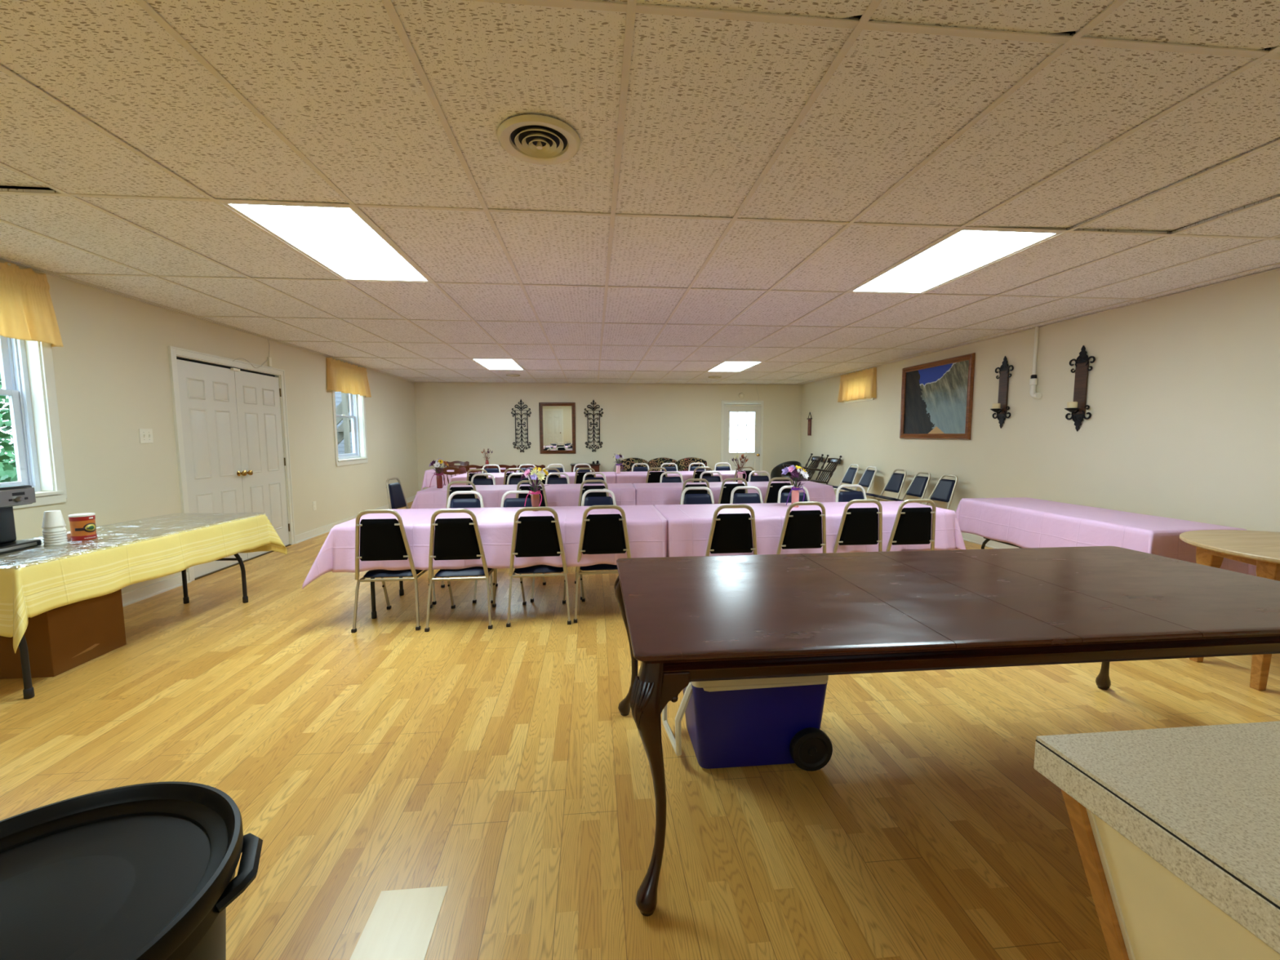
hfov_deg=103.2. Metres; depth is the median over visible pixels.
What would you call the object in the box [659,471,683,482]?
banquet chair
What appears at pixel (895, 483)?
banquet chair
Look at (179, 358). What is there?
trim
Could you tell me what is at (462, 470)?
wooden chair
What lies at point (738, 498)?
banquet chair
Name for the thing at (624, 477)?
tablecloth
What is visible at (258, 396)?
door
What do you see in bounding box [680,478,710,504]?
banquet chair
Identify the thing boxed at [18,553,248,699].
folding table
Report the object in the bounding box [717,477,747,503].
banquet chair
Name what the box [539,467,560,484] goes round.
banquet chair
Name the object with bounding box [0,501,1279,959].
floor
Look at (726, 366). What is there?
ceiling light
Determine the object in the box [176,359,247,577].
door
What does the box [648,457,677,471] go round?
cushion
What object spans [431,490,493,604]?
banquet chair
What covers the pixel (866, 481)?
banquet chair
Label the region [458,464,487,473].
wooden chair
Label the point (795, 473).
flower arrangement
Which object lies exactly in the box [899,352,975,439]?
framed painting
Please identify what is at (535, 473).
flower arrangement
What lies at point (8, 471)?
leafy tree
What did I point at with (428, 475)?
tablecloth
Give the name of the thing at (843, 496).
banquet chair
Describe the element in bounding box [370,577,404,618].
folding table
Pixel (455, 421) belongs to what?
wall
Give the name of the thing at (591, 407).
wall decoration
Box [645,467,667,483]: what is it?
banquet chair
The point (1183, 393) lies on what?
wall
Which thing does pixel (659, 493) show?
tablecloth
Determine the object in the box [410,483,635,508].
tablecloth
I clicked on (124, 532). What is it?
cover
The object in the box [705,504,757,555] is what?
banquet chair
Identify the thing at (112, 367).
wall
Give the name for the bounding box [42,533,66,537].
foam cup
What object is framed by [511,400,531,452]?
wall decoration
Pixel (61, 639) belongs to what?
cardboard box
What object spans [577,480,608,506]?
banquet chair
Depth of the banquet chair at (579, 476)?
7.37 m
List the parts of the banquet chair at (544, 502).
backrest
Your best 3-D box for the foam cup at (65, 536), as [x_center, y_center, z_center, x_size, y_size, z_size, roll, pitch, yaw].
[-3.259,0.285,2.824,0.090,0.088,0.090,-1,5,-5]
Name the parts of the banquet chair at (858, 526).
backrest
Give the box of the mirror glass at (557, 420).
[542,405,572,450]
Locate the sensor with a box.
[232,338,271,368]
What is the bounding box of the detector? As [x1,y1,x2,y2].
[738,392,744,398]
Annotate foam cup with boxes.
[41,510,66,528]
[42,525,66,533]
[42,530,66,535]
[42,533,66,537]
[43,535,67,540]
[43,537,67,542]
[43,541,67,546]
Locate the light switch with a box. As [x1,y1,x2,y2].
[138,428,153,443]
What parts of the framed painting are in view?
frame, frame, frame, frame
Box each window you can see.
[0,335,40,491]
[336,393,359,459]
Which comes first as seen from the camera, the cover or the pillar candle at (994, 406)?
the cover
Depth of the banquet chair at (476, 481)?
6.30 m
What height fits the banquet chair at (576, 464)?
0.820 m
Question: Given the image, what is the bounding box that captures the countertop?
[1033,720,1279,959]
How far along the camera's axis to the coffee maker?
2.69 m
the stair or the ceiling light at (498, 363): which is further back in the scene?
the stair
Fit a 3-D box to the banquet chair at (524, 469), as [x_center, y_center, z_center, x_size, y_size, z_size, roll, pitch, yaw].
[-1.834,0.167,8.147,0.434,0.820,0.510,-1,5,-5]
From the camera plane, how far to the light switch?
4.09 m
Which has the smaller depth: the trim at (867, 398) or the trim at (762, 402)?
the trim at (867, 398)
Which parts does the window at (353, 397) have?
sash, sash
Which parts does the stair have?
post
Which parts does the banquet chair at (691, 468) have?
backrest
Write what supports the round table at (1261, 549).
on the floor
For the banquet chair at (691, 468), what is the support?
on the floor
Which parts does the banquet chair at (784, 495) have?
backrest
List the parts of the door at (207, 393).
knob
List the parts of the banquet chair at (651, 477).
backrest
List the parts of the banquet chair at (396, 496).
backrest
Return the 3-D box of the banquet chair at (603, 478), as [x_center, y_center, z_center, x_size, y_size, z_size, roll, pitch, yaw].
[-0.556,0.331,6.253,0.434,0.820,0.510,-1,5,-5]
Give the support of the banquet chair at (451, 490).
on the floor
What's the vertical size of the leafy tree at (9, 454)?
5.266 m
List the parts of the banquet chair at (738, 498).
backrest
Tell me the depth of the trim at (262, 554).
5.05 m
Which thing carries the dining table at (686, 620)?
on the floor
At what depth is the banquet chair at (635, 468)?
8.50 m
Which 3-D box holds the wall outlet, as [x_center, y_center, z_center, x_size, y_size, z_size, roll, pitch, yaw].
[-4.206,0.333,6.559,0.008,0.116,0.072,-1,5,-5]
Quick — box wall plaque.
[806,412,812,435]
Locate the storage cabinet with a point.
(595, 466)
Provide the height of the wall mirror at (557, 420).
1.064 m
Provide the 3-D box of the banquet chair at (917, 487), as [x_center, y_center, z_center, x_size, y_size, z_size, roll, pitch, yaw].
[3.487,0.289,6.793,0.693,0.787,0.434,-1,5,-9]
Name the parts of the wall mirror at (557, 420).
frame, frame, frame, frame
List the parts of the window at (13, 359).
sash, sash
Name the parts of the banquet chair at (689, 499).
backrest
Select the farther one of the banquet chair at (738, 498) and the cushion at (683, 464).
the cushion at (683, 464)
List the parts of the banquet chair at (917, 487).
seat frame, seat, frame, backrest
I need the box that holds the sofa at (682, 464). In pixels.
[618,457,713,471]
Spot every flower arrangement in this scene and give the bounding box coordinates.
[429,457,448,488]
[481,448,492,468]
[520,464,549,506]
[613,453,623,473]
[732,453,748,483]
[781,464,808,506]
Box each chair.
[351,509,432,632]
[386,476,408,509]
[424,508,496,631]
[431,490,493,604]
[435,466,466,485]
[444,461,469,467]
[445,480,478,508]
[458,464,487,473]
[466,468,488,484]
[470,473,495,484]
[481,464,500,472]
[488,464,516,472]
[489,490,546,603]
[503,468,525,484]
[506,472,531,484]
[506,506,571,626]
[515,480,548,506]
[517,463,535,472]
[517,464,545,471]
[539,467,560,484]
[545,472,569,484]
[546,463,564,472]
[573,463,591,471]
[573,467,595,484]
[573,505,631,622]
[574,488,616,599]
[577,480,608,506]
[582,471,606,484]
[631,462,648,471]
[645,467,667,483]
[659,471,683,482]
[660,462,677,471]
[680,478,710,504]
[680,486,714,504]
[688,462,706,471]
[691,466,713,482]
[699,471,722,482]
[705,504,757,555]
[714,462,731,471]
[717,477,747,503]
[729,485,763,503]
[733,466,754,481]
[748,471,770,481]
[764,477,793,502]
[770,461,801,481]
[776,501,826,554]
[777,485,809,502]
[781,453,823,481]
[795,454,841,484]
[822,463,858,491]
[832,466,876,493]
[833,499,882,552]
[835,484,866,502]
[865,468,906,501]
[875,471,930,503]
[885,498,936,551]
[901,474,958,509]
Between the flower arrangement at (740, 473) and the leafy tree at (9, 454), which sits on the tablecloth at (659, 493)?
the flower arrangement at (740, 473)
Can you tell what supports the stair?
on the lawn
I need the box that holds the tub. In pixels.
[68,512,97,541]
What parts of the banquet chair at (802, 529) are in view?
backrest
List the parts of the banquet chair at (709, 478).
backrest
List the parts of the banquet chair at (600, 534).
leg, leg, seat frame, seat, frame, backrest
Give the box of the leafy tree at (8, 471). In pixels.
[0,372,17,482]
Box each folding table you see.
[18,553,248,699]
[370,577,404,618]
[981,537,1021,549]
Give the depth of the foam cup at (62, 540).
2.80 m
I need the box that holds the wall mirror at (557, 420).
[538,402,575,453]
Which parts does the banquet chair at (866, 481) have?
seat, frame, backrest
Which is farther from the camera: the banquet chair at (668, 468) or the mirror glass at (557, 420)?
the mirror glass at (557, 420)
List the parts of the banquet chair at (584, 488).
backrest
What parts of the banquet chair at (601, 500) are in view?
leg, backrest, frame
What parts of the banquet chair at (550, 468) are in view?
backrest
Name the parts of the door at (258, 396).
knob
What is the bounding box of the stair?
[335,392,351,453]
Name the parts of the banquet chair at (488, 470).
backrest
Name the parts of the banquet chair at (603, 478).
backrest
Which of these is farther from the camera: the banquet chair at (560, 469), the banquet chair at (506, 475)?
the banquet chair at (560, 469)
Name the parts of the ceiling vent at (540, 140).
damper knob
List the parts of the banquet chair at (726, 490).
backrest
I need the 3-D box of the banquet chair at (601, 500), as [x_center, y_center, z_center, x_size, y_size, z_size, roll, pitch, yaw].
[-0.334,0.511,4.218,0.434,0.820,0.510,-1,5,-6]
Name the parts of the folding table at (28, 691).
leg, leg, leg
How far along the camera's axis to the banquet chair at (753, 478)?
6.60 m
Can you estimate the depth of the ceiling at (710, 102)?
2.02 m
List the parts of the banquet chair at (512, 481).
backrest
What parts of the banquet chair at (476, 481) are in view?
backrest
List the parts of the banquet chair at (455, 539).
leg, leg, backrest, frame, seat, seat frame, leg, leg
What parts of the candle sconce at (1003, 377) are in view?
crest plate, crest plate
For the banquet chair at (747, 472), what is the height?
0.820 m
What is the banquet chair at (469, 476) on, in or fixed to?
on the floor
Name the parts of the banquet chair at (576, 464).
backrest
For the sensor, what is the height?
0.354 m
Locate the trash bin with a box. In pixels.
[0,781,262,959]
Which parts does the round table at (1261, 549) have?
leg, leg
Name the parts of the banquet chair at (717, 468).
backrest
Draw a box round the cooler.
[662,675,832,771]
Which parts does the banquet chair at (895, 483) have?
seat, seat frame, frame, backrest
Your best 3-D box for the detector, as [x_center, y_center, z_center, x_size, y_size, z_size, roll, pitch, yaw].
[2.179,-1.812,10.890,0.124,0.124,0.037,-1,5,-5]
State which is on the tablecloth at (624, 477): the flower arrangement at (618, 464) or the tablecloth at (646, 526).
the flower arrangement at (618, 464)
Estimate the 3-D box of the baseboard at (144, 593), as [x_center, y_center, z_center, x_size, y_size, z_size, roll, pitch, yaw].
[-3.914,0.948,3.543,0.028,0.090,13.980,-1,5,-5]
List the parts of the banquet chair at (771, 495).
backrest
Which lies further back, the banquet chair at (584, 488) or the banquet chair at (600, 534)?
the banquet chair at (584, 488)
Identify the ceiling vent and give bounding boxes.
[497,114,580,164]
[506,373,519,376]
[708,376,721,378]
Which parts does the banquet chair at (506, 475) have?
backrest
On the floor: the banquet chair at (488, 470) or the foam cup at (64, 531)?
the banquet chair at (488, 470)
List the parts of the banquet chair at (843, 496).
backrest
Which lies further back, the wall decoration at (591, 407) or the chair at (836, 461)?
the wall decoration at (591, 407)
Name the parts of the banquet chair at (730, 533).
backrest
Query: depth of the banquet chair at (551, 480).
6.41 m
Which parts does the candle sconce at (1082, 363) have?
crest plate, crest plate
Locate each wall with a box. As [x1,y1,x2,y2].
[0,260,418,594]
[413,382,801,491]
[800,267,1279,537]
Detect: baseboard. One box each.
[121,495,415,606]
[961,532,1019,548]
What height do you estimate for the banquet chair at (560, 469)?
0.820 m
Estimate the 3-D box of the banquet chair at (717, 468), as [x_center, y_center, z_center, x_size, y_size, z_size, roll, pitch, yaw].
[1.430,0.132,8.425,0.434,0.820,0.510,-1,5,-5]
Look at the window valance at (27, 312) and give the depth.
3.19 m
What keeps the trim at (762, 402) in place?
attached to the wall at (455, 421)
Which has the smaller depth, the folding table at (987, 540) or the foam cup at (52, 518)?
the foam cup at (52, 518)
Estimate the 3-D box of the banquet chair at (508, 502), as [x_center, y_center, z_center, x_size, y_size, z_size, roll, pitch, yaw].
[-1.014,0.519,4.141,0.434,0.820,0.510,-1,5,-6]
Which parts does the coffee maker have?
control panel, trim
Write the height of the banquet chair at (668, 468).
0.820 m
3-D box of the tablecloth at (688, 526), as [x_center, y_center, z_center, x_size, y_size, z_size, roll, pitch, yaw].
[1.350,0.427,4.120,2.427,0.391,0.963,-1,5,-5]
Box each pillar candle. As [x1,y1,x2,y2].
[991,403,1000,408]
[1066,401,1077,408]
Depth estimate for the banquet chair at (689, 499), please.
4.59 m
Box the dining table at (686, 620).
[614,546,1279,916]
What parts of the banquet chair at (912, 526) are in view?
backrest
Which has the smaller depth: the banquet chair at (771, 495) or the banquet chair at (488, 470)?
the banquet chair at (771, 495)
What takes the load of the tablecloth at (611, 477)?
on the folding table
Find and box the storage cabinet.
[570,462,599,471]
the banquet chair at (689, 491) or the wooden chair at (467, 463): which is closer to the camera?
the banquet chair at (689, 491)
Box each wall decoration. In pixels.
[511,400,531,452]
[583,400,603,452]
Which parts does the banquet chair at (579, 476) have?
backrest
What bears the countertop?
on the floor
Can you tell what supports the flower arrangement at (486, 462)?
on the tablecloth at (428, 475)
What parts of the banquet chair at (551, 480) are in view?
backrest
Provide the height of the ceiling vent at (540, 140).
0.029 m
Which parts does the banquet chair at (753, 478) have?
backrest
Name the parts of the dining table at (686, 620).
leg, leg, leg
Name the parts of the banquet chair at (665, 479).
backrest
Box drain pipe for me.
[1029,326,1041,399]
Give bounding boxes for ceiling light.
[221,200,431,282]
[471,358,524,369]
[707,361,761,371]
[849,226,1066,293]
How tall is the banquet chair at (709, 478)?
0.820 m
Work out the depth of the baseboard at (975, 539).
5.91 m
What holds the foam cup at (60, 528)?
on the foam cup at (64, 531)
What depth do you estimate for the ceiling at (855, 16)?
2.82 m
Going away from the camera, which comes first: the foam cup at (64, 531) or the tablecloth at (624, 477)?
the foam cup at (64, 531)
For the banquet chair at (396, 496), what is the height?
0.820 m
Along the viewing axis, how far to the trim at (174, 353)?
4.73 m
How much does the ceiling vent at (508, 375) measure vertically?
0.029 m
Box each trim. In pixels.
[0,0,1279,384]
[13,340,66,509]
[167,346,295,582]
[176,357,275,377]
[194,544,291,579]
[331,390,368,466]
[720,400,764,475]
[844,397,874,403]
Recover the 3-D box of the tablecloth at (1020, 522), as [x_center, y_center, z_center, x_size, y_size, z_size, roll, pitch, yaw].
[3.419,0.434,3.993,0.834,0.394,1.795,-1,5,-5]
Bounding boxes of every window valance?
[0,262,63,346]
[325,357,371,397]
[837,367,876,402]
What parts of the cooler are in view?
tow handle, lid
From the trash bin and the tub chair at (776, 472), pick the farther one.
the tub chair at (776, 472)
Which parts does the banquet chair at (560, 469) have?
backrest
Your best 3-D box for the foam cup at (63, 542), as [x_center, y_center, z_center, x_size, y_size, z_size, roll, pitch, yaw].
[-3.259,0.314,2.827,0.090,0.088,0.090,-1,5,-5]
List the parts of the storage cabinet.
door, door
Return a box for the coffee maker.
[0,484,41,554]
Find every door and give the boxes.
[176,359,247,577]
[234,370,289,559]
[723,403,762,475]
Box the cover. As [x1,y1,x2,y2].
[0,512,264,568]
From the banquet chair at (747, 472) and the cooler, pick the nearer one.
the cooler
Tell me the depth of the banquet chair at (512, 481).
6.34 m
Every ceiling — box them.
[0,0,1279,384]
[0,14,1271,232]
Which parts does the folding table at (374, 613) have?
leg, leg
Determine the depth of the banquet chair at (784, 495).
4.68 m
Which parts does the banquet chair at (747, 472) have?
backrest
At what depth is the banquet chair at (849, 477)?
8.56 m
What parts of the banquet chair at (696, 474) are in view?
backrest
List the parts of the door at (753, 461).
glazing frame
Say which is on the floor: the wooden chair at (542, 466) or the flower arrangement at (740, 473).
the wooden chair at (542, 466)
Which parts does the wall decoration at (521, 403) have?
stem, grille frame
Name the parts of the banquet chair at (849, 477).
frame, backrest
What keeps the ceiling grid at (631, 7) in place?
attached to the ceiling at (710, 102)
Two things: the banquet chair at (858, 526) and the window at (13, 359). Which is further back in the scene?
the banquet chair at (858, 526)
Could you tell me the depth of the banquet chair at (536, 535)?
3.40 m
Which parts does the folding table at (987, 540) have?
leg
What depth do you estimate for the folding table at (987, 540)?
4.61 m
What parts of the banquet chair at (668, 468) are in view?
backrest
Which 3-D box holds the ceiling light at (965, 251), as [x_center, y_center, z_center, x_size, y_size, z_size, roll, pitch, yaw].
[1.935,-1.433,3.292,0.598,0.099,1.207,-1,5,-5]
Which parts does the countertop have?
corner post, panel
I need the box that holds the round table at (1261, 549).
[1179,529,1279,690]
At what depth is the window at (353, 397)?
7.92 m
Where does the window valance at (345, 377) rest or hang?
attached to the wall at (112, 367)
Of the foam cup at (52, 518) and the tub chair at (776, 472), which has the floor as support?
the tub chair at (776, 472)
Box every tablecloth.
[0,513,287,653]
[302,505,666,589]
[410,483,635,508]
[421,466,534,490]
[450,471,616,485]
[615,470,758,483]
[632,480,835,506]
[654,501,965,556]
[955,497,1256,576]
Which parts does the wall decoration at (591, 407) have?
stem, grille frame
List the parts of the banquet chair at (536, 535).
leg, leg, backrest, frame, seat frame, seat, leg, leg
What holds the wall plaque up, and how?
attached to the wall at (1183, 393)
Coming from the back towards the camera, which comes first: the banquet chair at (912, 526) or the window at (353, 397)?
the window at (353, 397)
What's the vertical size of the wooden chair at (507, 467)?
0.799 m
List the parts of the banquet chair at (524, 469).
backrest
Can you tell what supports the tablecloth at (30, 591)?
on the folding table at (28, 691)
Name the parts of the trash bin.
handle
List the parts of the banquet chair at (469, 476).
backrest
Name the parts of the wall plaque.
embroidered panel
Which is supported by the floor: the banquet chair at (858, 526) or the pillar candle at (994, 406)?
the banquet chair at (858, 526)
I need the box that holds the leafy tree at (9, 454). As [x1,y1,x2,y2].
[0,388,17,482]
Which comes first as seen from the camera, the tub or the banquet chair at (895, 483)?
the tub
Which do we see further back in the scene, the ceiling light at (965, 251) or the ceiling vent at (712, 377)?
the ceiling vent at (712, 377)
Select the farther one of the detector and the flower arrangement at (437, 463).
the detector
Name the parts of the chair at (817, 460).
seat, crest rail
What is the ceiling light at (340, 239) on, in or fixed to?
attached to the ceiling at (710, 102)
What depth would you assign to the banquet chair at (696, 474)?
7.50 m
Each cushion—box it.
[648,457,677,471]
[677,457,706,471]
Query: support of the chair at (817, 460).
on the floor
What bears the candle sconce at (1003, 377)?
attached to the wall at (1183, 393)
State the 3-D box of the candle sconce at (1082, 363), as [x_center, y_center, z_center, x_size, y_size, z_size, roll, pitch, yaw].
[4.024,-0.845,4.697,0.137,0.788,0.250,-1,5,-5]
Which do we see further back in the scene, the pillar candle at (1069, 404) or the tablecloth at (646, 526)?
the pillar candle at (1069, 404)
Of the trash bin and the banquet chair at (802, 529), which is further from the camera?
the banquet chair at (802, 529)
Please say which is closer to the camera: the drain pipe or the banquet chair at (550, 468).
the drain pipe
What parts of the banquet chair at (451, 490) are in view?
backrest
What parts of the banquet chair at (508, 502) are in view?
leg, leg, frame, backrest, leg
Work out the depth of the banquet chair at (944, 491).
6.27 m
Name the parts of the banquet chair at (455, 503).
leg, backrest, frame, leg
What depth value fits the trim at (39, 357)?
3.36 m
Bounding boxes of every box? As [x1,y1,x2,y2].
[0,589,126,679]
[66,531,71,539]
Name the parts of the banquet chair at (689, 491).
backrest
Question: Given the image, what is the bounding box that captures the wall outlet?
[312,501,316,510]
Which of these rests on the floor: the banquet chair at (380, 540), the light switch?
the banquet chair at (380, 540)
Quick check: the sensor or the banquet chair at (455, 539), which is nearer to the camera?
the banquet chair at (455, 539)
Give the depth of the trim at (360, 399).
7.96 m
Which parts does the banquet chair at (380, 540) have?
leg, backrest, leg, frame, seat, seat frame, leg, leg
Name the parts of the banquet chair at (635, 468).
backrest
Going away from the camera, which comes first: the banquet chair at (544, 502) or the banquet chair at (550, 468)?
the banquet chair at (544, 502)
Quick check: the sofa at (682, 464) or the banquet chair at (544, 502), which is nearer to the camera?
the banquet chair at (544, 502)
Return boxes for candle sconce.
[990,355,1013,428]
[1064,345,1095,431]
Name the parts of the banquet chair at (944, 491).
frame, backrest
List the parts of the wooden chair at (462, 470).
crest rail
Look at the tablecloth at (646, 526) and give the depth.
3.50 m
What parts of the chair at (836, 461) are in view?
seat, armrest, crest rail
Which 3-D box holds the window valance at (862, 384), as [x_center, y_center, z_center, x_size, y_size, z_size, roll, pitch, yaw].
[3.676,-1.603,8.644,0.105,0.486,1.130,-1,5,-5]

